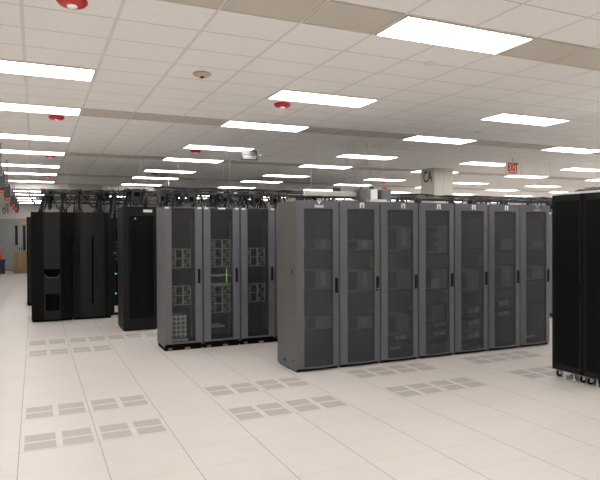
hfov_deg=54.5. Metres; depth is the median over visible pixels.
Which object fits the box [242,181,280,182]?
diffuser
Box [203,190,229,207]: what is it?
cable bundle
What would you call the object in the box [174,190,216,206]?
cable bundle
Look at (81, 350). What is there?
floor vent
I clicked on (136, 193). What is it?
box
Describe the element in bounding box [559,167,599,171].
recessed light
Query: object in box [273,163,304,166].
ceiling vent
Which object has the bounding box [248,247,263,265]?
server
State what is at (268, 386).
floor vent
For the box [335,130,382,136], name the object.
ceiling vent
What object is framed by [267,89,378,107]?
recessed light
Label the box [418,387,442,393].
floor vent
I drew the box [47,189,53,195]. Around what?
box
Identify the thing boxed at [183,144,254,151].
recessed light
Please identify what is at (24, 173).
recessed light
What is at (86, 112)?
ceiling vent
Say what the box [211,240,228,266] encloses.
server
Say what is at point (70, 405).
floor vent
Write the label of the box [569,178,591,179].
ceiling vent
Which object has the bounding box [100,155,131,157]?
grille
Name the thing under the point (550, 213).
equipment rack
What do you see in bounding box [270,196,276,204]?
box
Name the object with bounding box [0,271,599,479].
floor
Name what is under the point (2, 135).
recessed light
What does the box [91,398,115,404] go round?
floor vent
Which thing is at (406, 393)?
floor vent
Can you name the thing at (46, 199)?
cable bundle
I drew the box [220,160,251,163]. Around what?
ceiling vent
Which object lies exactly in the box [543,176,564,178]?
ceiling vent
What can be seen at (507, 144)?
ceiling vent
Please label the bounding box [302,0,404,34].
ceiling vent
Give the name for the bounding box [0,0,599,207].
ceiling
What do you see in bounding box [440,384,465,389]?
floor vent
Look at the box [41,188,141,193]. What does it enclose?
cable
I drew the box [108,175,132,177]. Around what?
ceiling vent
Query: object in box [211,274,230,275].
shelf
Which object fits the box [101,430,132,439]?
floor vent
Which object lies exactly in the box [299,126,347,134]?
ceiling vent
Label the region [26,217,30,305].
tall cabinet
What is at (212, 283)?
shelf
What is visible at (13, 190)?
recessed light
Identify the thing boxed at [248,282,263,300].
server
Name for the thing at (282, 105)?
fire alarm strobe
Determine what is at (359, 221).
rack
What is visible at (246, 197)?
cable bundle
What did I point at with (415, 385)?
floor vent
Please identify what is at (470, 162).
recessed light
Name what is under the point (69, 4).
fire alarm strobe
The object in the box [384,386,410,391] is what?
floor vent
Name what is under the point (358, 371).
floor vent
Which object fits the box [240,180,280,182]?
recessed light
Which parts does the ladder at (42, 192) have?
rail, rail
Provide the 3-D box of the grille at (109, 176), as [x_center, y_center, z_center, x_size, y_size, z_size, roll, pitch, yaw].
[-4.727,-1.668,15.349,0.566,0.004,0.416,-1,1,-24]
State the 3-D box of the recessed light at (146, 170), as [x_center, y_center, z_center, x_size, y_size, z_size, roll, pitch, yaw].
[-3.139,-1.657,14.068,1.196,0.013,0.436,-1,1,-24]
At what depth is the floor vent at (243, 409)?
5.76 m
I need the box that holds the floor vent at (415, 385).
[406,383,431,388]
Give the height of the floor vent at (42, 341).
0.001 m
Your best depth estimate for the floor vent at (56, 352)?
8.64 m
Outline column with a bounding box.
[421,168,452,202]
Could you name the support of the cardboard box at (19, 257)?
on the floor at (514, 427)
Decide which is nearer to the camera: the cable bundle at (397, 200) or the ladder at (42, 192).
the cable bundle at (397, 200)
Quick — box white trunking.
[366,142,386,202]
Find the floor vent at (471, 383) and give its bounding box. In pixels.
[461,381,485,386]
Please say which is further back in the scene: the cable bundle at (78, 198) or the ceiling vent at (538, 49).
the cable bundle at (78, 198)
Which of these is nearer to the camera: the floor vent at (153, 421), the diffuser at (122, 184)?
the floor vent at (153, 421)
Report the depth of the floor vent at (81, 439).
4.94 m
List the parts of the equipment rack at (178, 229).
panel, frame, frame, panel, panel, panel, handle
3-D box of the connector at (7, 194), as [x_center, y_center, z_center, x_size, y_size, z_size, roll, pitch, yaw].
[-5.921,-1.215,11.782,0.120,0.825,0.210,-1,1,-24]
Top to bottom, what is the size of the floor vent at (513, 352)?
0.001 m
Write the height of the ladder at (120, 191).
0.729 m
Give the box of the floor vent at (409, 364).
[405,363,425,366]
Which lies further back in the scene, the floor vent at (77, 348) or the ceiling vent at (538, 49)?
the floor vent at (77, 348)
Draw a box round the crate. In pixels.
[0,259,5,273]
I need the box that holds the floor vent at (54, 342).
[49,341,65,343]
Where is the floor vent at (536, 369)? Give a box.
[526,367,548,371]
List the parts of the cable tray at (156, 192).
rail, rail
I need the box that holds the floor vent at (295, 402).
[284,399,310,405]
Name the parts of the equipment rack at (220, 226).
panel, panel, frame, frame, panel, panel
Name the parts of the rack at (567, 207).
door panel, trim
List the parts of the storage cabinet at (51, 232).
panel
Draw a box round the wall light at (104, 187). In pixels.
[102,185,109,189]
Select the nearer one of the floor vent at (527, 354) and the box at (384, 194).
the floor vent at (527, 354)
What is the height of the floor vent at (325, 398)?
0.001 m
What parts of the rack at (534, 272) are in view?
panel, handle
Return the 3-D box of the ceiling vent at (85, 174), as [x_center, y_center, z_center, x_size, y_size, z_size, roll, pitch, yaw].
[-5.282,-1.661,15.097,0.590,0.008,0.440,-1,1,-24]
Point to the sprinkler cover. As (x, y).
(430, 63)
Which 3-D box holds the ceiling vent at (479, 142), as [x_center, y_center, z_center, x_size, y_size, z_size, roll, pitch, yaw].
[3.115,-1.645,9.898,0.590,0.008,0.440,-1,1,-24]
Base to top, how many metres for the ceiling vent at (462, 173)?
0.008 m
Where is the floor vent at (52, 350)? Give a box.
[50,349,67,351]
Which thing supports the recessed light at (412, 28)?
in the ceiling
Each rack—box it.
[111,218,117,314]
[117,207,156,330]
[156,207,202,350]
[202,207,239,347]
[239,208,274,344]
[274,208,276,341]
[277,200,338,371]
[339,201,379,366]
[379,202,417,362]
[418,203,453,358]
[453,204,487,354]
[486,204,518,350]
[519,205,549,346]
[549,212,551,317]
[552,191,585,382]
[582,190,599,386]
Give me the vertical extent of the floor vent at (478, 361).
0.001 m
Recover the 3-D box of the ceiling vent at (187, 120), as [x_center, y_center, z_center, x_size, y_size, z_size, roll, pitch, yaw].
[-1.327,-1.603,7.877,0.590,0.008,0.440,-1,1,-24]
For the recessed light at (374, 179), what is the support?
in the ceiling
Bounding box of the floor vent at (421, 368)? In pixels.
[415,366,437,370]
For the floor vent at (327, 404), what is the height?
0.001 m
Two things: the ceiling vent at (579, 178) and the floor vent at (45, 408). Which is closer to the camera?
the floor vent at (45, 408)
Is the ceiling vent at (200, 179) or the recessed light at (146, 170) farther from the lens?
the ceiling vent at (200, 179)
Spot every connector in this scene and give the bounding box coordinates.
[0,143,4,192]
[4,159,10,199]
[9,188,14,206]
[12,180,16,209]
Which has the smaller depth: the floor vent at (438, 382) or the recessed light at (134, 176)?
the floor vent at (438, 382)
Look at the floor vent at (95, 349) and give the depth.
8.86 m
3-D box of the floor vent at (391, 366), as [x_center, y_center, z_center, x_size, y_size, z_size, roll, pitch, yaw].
[1.274,1.657,7.608,0.242,0.001,0.177,-1,1,-24]
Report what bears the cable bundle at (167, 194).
hanging from the cable tray at (156, 192)
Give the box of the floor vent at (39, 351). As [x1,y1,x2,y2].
[29,350,46,353]
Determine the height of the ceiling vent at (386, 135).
0.008 m
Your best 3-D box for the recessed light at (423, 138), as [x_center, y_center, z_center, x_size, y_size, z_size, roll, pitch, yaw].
[2.282,-1.635,9.519,1.196,0.013,0.436,-1,1,-24]
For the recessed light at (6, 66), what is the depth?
5.38 m
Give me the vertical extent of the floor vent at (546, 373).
0.001 m
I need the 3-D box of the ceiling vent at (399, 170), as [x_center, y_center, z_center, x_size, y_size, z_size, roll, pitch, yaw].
[2.525,-1.687,14.139,0.590,0.008,0.440,-1,1,-24]
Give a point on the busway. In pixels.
(336, 192)
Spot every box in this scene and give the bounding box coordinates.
[13,251,26,272]
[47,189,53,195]
[77,189,81,194]
[103,190,109,197]
[132,189,140,198]
[158,193,164,202]
[186,194,194,203]
[221,194,227,203]
[251,195,259,204]
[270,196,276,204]
[296,196,303,199]
[354,186,367,200]
[365,187,376,200]
[377,187,390,201]
[545,203,551,209]
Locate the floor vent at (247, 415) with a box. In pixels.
[235,412,263,419]
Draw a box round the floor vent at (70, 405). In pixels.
[58,402,83,408]
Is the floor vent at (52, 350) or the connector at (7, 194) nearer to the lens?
the floor vent at (52, 350)
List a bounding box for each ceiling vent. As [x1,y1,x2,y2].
[58,174,83,175]
[66,152,99,156]
[81,108,133,118]
[84,174,108,176]
[99,154,132,158]
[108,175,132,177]
[131,112,181,122]
[131,156,164,159]
[158,0,224,9]
[176,116,227,125]
[177,178,199,179]
[200,179,222,180]
[220,0,326,22]
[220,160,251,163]
[220,179,243,181]
[248,162,277,164]
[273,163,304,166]
[281,182,302,183]
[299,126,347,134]
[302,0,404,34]
[319,183,336,184]
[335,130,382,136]
[347,167,373,169]
[369,168,395,170]
[370,132,415,139]
[391,169,417,171]
[453,172,476,174]
[464,140,505,145]
[469,173,493,175]
[487,174,510,175]
[491,142,532,147]
[497,38,589,62]
[518,144,558,149]
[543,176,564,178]
[549,48,599,69]
[556,177,578,179]
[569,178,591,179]
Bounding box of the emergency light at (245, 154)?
[241,150,262,159]
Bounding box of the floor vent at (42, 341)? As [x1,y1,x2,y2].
[29,340,45,342]
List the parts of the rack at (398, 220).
handle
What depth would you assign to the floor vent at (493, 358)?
8.03 m
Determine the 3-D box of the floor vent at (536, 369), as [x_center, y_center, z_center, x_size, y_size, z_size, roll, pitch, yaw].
[3.022,1.651,7.418,0.242,0.001,0.177,-1,1,-24]
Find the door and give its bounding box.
[0,219,26,269]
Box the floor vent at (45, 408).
[26,405,52,412]
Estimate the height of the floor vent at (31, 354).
0.001 m
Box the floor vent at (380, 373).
[374,371,397,375]
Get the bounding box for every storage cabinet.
[31,212,72,321]
[72,212,111,319]
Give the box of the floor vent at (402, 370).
[397,368,417,372]
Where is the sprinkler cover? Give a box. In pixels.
[423,61,436,65]
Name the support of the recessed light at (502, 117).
in the ceiling
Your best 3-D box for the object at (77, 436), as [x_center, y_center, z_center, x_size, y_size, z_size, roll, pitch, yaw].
[-1.784,1.698,5.115,1.211,0.002,0.442,-1,1,-24]
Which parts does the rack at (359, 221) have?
panel, handle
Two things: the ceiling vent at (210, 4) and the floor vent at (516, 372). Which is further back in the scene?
the floor vent at (516, 372)
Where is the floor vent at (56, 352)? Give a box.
[51,351,68,354]
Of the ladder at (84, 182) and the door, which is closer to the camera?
the ladder at (84, 182)
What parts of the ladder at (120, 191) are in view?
rail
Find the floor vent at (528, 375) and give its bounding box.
[521,373,545,378]
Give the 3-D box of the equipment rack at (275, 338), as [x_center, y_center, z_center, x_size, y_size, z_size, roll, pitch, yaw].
[-0.236,0.564,9.771,0.583,2.157,0.596,-1,1,-24]
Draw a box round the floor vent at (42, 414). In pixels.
[26,411,52,418]
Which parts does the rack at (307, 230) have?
panel, handle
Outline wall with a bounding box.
[0,204,232,250]
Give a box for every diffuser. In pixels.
[122,184,160,185]
[145,170,193,172]
[219,187,252,188]
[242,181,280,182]
[367,179,403,180]
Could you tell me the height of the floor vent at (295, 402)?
0.001 m
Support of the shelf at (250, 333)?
attached to the equipment rack at (256, 225)
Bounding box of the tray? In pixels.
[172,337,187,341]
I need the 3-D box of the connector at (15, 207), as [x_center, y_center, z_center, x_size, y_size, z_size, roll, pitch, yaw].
[-7.909,-1.252,16.151,0.120,0.825,0.210,-1,1,-24]
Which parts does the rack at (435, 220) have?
handle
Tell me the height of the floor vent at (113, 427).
0.001 m
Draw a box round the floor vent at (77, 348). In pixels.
[73,347,89,349]
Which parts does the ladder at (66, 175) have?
rail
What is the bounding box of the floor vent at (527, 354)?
[523,353,541,356]
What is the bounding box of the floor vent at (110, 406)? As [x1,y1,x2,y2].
[92,403,118,410]
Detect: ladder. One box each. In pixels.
[39,175,185,202]
[41,165,185,196]
[52,182,171,204]
[118,159,182,193]
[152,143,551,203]
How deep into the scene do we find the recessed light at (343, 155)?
11.53 m
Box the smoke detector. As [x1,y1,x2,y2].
[193,71,210,78]
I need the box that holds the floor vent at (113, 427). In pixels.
[99,423,128,431]
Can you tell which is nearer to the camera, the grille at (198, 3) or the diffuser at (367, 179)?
the grille at (198, 3)
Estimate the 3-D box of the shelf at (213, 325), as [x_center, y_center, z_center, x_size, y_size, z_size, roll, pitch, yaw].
[-1.337,1.344,9.203,0.220,0.020,0.310,-1,1,-24]
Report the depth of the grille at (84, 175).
15.01 m
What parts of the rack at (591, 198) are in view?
trim, door panel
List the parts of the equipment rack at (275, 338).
panel, door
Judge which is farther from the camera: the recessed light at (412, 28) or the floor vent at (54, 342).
the floor vent at (54, 342)
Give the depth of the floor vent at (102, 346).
9.09 m
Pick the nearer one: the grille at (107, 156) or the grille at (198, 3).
the grille at (198, 3)
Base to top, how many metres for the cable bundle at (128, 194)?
0.375 m
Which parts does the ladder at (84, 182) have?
rail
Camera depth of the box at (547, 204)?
12.37 m
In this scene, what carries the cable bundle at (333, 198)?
hanging from the cable tray at (156, 192)
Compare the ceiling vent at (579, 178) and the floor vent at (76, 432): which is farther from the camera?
the ceiling vent at (579, 178)
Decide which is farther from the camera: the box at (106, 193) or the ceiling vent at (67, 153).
the box at (106, 193)
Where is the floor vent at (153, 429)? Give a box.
[136,425,166,434]
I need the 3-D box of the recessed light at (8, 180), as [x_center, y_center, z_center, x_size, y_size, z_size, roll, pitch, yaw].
[-7.615,-1.663,16.541,1.196,0.013,0.436,-1,1,-24]
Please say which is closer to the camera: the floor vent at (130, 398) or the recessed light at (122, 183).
the floor vent at (130, 398)
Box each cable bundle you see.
[27,190,54,211]
[52,191,72,211]
[71,193,91,211]
[86,191,113,212]
[102,192,127,217]
[112,188,139,206]
[134,189,154,206]
[154,189,174,207]
[162,189,189,206]
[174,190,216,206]
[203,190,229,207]
[214,191,244,207]
[229,191,251,207]
[244,192,269,207]
[266,192,288,207]
[301,194,326,200]
[315,197,344,200]
[390,196,406,201]
[446,197,469,203]
[575,187,599,191]
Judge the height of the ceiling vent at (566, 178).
0.008 m
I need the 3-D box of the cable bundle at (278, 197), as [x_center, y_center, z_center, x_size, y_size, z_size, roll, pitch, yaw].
[-0.389,-0.665,10.011,0.417,0.308,0.286,-1,1,-24]
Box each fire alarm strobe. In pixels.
[45,155,55,158]
[48,115,64,120]
[56,0,87,9]
[190,150,200,153]
[274,102,290,108]
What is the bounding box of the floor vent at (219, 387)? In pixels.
[205,385,228,390]
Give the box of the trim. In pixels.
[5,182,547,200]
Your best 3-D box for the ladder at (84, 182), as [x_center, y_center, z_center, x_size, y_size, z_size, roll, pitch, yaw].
[-4.134,-1.225,13.106,2.650,0.849,0.212,-1,1,-24]
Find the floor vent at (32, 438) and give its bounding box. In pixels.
[25,432,55,442]
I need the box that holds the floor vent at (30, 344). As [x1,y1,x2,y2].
[29,343,45,345]
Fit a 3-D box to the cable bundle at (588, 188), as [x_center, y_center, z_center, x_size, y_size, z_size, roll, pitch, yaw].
[3.542,-0.603,6.787,0.206,0.072,0.651,-1,1,-24]
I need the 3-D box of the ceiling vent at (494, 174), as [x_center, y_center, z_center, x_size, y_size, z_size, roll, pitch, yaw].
[5.301,-1.713,15.402,0.590,0.008,0.440,-1,1,-24]
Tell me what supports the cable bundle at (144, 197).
hanging from the ladder at (120, 191)
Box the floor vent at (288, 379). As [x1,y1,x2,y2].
[278,377,300,381]
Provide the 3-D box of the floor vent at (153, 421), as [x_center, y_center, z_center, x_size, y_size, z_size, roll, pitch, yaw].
[-1.416,1.692,5.399,0.242,0.001,0.177,-1,1,-24]
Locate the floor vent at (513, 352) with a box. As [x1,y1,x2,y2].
[510,351,528,353]
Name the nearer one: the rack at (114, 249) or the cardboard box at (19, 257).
the rack at (114, 249)
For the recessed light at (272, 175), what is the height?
0.013 m
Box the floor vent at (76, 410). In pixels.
[59,407,85,414]
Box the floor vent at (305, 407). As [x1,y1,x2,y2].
[293,404,320,411]
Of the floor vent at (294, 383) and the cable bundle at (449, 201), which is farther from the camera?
the cable bundle at (449, 201)
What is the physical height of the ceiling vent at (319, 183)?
0.008 m
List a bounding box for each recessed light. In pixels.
[0,59,95,81]
[0,102,81,115]
[0,133,70,141]
[0,163,59,167]
[1,149,64,155]
[4,172,56,175]
[8,180,54,182]
[13,190,40,191]
[120,183,161,185]
[132,176,177,179]
[144,169,196,172]
[162,157,223,162]
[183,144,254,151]
[217,186,255,188]
[220,120,309,131]
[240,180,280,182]
[263,174,308,177]
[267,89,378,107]
[298,164,351,168]
[304,189,332,190]
[335,184,370,185]
[336,154,397,159]
[364,178,404,180]
[375,14,534,54]
[401,135,477,143]
[453,182,489,184]
[458,161,504,165]
[479,113,570,125]
[490,189,517,190]
[504,175,548,177]
[526,185,560,186]
[542,146,599,153]
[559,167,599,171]
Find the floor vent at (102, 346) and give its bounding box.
[93,345,109,347]
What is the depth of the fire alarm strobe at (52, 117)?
7.46 m
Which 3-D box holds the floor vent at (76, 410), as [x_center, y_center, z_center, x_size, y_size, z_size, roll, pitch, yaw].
[-2.255,1.692,5.769,0.242,0.001,0.177,-1,1,-24]
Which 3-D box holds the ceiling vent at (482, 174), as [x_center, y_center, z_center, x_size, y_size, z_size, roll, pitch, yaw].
[4.746,-1.708,15.150,0.590,0.008,0.440,-1,1,-24]
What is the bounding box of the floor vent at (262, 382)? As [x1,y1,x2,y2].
[256,380,277,384]
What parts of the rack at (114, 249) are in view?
glass pane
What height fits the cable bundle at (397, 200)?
0.311 m
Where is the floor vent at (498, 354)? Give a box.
[496,353,514,355]
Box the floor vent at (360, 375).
[355,373,376,377]
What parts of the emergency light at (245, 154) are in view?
panel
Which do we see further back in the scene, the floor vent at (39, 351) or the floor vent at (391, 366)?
the floor vent at (39, 351)
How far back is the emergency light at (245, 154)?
10.54 m
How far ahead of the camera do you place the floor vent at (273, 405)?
5.89 m
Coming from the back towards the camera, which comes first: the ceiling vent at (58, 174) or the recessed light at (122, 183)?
the recessed light at (122, 183)
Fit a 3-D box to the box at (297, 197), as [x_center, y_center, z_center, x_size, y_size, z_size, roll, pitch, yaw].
[0.000,-0.671,10.007,0.110,0.150,0.135,-1,1,-24]
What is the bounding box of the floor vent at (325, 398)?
[310,395,336,401]
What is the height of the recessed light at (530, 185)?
0.013 m
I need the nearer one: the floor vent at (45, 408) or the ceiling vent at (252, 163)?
the floor vent at (45, 408)
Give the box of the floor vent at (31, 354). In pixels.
[29,353,46,355]
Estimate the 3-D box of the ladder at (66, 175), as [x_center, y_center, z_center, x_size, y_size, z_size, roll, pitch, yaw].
[-4.849,-1.358,15.581,3.900,0.629,0.352,-1,1,-24]
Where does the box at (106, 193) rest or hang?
attached to the ladder at (42, 192)
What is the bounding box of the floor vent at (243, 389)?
[235,387,259,392]
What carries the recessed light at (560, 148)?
in the ceiling
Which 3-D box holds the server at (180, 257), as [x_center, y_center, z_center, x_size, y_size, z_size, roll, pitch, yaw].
[-1.892,0.278,9.020,0.290,0.280,0.408,-1,1,-24]
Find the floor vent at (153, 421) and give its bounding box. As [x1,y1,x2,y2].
[132,418,161,426]
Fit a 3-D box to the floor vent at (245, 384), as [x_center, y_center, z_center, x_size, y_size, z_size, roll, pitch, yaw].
[-0.678,1.675,6.720,0.242,0.001,0.177,-1,1,-24]
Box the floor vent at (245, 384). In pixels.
[230,382,252,387]
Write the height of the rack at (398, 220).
2.166 m
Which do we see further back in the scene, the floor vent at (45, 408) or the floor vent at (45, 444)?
the floor vent at (45, 408)
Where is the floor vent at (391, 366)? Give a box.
[386,365,408,368]
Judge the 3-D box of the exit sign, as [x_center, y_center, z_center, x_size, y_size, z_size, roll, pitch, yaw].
[4.324,-1.498,11.861,0.350,0.355,0.047,-1,1,-24]
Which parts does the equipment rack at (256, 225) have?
panel, panel, frame, panel, frame, panel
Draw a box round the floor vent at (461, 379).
[448,377,473,382]
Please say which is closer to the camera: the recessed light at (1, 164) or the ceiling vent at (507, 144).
the ceiling vent at (507, 144)
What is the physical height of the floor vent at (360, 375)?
0.001 m
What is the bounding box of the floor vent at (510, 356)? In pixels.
[507,355,526,358]
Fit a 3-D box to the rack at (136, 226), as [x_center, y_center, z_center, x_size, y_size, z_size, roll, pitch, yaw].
[-3.061,0.518,10.951,0.605,2.250,0.768,-1,1,-24]
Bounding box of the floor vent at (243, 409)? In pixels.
[228,406,255,413]
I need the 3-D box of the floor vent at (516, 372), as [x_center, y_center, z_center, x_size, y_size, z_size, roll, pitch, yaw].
[2.755,1.653,7.297,0.242,0.001,0.177,-1,1,-24]
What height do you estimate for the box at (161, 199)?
0.150 m
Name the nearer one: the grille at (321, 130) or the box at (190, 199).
the grille at (321, 130)
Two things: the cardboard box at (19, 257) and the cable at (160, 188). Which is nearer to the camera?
the cable at (160, 188)
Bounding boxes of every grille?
[84,175,106,176]
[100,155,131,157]
[109,176,131,177]
[167,0,222,7]
[221,161,248,163]
[276,163,303,165]
[301,127,343,133]
[372,133,413,138]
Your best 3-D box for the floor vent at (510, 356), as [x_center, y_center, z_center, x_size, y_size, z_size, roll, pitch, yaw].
[3.026,1.643,8.172,0.242,0.001,0.177,-1,1,-24]
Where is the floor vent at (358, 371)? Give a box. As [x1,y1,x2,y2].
[346,369,366,373]
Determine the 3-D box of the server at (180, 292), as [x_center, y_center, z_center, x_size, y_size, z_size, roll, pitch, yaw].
[-1.890,0.838,9.026,0.290,0.280,0.408,-1,1,-24]
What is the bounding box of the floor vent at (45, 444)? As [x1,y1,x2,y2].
[24,440,56,450]
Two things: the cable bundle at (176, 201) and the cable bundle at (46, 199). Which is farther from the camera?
the cable bundle at (46, 199)
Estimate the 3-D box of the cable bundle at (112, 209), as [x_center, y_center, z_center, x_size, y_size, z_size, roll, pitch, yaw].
[-4.113,-0.764,12.947,0.596,0.588,0.292,-1,1,-24]
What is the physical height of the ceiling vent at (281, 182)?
0.008 m
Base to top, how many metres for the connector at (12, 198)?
0.825 m
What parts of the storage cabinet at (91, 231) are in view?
panel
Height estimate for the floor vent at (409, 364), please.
0.001 m
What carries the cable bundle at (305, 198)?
hanging from the cable tray at (156, 192)
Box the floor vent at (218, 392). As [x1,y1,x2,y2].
[209,390,234,395]
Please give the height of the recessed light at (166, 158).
0.013 m
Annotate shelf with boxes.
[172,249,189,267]
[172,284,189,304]
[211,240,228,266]
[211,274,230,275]
[211,282,230,284]
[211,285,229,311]
[211,323,224,327]
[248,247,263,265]
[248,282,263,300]
[248,331,267,335]
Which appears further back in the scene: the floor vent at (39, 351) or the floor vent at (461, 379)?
the floor vent at (39, 351)
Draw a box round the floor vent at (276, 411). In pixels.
[263,408,291,415]
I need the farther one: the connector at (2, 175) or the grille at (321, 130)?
the connector at (2, 175)
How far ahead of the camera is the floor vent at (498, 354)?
8.36 m
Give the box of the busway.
[303,154,355,196]
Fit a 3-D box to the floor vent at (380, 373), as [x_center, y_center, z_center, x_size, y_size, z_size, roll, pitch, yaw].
[1.075,1.661,7.284,0.242,0.001,0.177,-1,1,-24]
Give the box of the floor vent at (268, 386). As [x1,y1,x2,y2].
[262,384,284,389]
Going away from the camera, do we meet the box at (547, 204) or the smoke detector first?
the smoke detector
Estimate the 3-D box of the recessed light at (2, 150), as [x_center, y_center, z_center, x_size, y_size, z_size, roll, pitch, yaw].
[-4.970,-1.614,10.729,1.196,0.013,0.436,-1,1,-24]
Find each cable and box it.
[39,195,183,200]
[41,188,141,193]
[153,186,551,200]
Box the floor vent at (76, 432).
[61,427,91,437]
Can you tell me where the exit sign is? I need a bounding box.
[505,158,519,174]
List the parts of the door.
frame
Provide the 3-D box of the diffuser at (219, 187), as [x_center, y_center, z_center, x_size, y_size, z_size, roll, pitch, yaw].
[-2.063,-1.715,19.067,1.164,0.013,0.404,-1,1,-24]
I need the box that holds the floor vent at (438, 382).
[429,380,453,385]
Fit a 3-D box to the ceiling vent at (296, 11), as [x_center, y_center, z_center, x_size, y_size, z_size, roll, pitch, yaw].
[-0.182,-1.567,3.888,0.590,0.008,0.440,-1,1,-24]
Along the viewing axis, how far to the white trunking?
9.77 m
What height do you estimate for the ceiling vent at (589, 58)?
0.008 m
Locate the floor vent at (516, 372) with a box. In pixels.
[508,370,531,374]
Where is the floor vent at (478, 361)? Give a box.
[472,359,492,363]
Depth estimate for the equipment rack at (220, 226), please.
9.11 m
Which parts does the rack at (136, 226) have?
panel, glass pane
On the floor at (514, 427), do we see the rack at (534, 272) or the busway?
the rack at (534, 272)
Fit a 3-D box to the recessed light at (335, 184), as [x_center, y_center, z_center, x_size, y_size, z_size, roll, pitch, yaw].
[1.658,-1.723,18.254,1.196,0.013,0.436,-1,1,-24]
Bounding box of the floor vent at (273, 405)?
[256,402,283,409]
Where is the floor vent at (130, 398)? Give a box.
[119,395,144,401]
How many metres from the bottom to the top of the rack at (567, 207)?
2.220 m
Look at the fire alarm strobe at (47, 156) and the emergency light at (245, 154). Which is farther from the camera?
the fire alarm strobe at (47, 156)
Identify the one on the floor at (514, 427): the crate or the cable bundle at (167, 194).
the crate
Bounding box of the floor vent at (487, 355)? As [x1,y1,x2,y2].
[478,354,497,357]
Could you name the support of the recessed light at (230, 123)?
in the ceiling
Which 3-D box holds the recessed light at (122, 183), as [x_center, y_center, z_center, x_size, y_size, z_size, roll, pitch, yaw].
[-4.839,-1.689,17.804,1.196,0.013,0.436,-1,1,-24]
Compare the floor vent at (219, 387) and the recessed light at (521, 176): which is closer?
the floor vent at (219, 387)
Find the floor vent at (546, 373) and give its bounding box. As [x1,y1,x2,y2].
[540,371,556,375]
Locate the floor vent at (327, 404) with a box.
[319,401,346,407]
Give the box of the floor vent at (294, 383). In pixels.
[285,381,308,386]
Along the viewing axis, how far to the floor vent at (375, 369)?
7.47 m
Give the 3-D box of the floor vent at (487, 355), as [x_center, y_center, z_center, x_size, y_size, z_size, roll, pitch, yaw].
[2.651,1.644,8.235,0.242,0.001,0.177,-1,1,-24]
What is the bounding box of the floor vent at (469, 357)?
[462,356,481,359]
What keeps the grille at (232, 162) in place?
attached to the ceiling vent at (225, 161)
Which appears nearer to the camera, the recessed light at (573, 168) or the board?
the recessed light at (573, 168)
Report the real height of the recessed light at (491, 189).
0.013 m
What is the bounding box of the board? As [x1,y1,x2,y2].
[18,221,26,224]
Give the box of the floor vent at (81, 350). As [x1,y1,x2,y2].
[74,349,90,352]
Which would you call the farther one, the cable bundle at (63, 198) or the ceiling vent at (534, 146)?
the cable bundle at (63, 198)
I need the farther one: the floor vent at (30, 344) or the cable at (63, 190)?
the cable at (63, 190)
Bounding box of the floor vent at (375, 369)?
[367,367,387,371]
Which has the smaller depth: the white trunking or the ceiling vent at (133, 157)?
the white trunking
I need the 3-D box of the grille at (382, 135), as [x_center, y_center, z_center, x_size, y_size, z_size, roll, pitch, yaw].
[1.450,-1.631,9.140,0.566,0.004,0.416,-1,1,-24]
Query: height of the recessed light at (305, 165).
0.013 m
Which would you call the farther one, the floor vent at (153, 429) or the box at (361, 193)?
the box at (361, 193)
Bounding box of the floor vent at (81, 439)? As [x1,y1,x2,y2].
[63,435,93,445]
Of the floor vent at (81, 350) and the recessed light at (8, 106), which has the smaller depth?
the recessed light at (8, 106)
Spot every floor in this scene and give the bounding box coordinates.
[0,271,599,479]
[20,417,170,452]
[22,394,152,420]
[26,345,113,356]
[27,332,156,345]
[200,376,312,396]
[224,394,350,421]
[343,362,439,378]
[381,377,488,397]
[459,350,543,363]
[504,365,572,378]
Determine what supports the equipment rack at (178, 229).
on the floor at (514, 427)
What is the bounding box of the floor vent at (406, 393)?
[396,390,420,396]
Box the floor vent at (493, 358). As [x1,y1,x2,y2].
[489,357,508,360]
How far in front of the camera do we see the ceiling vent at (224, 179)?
16.58 m
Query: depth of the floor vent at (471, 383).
6.71 m
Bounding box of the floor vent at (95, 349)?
[94,348,111,350]
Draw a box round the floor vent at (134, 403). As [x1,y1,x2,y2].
[123,400,147,406]
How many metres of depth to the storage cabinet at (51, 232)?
11.69 m

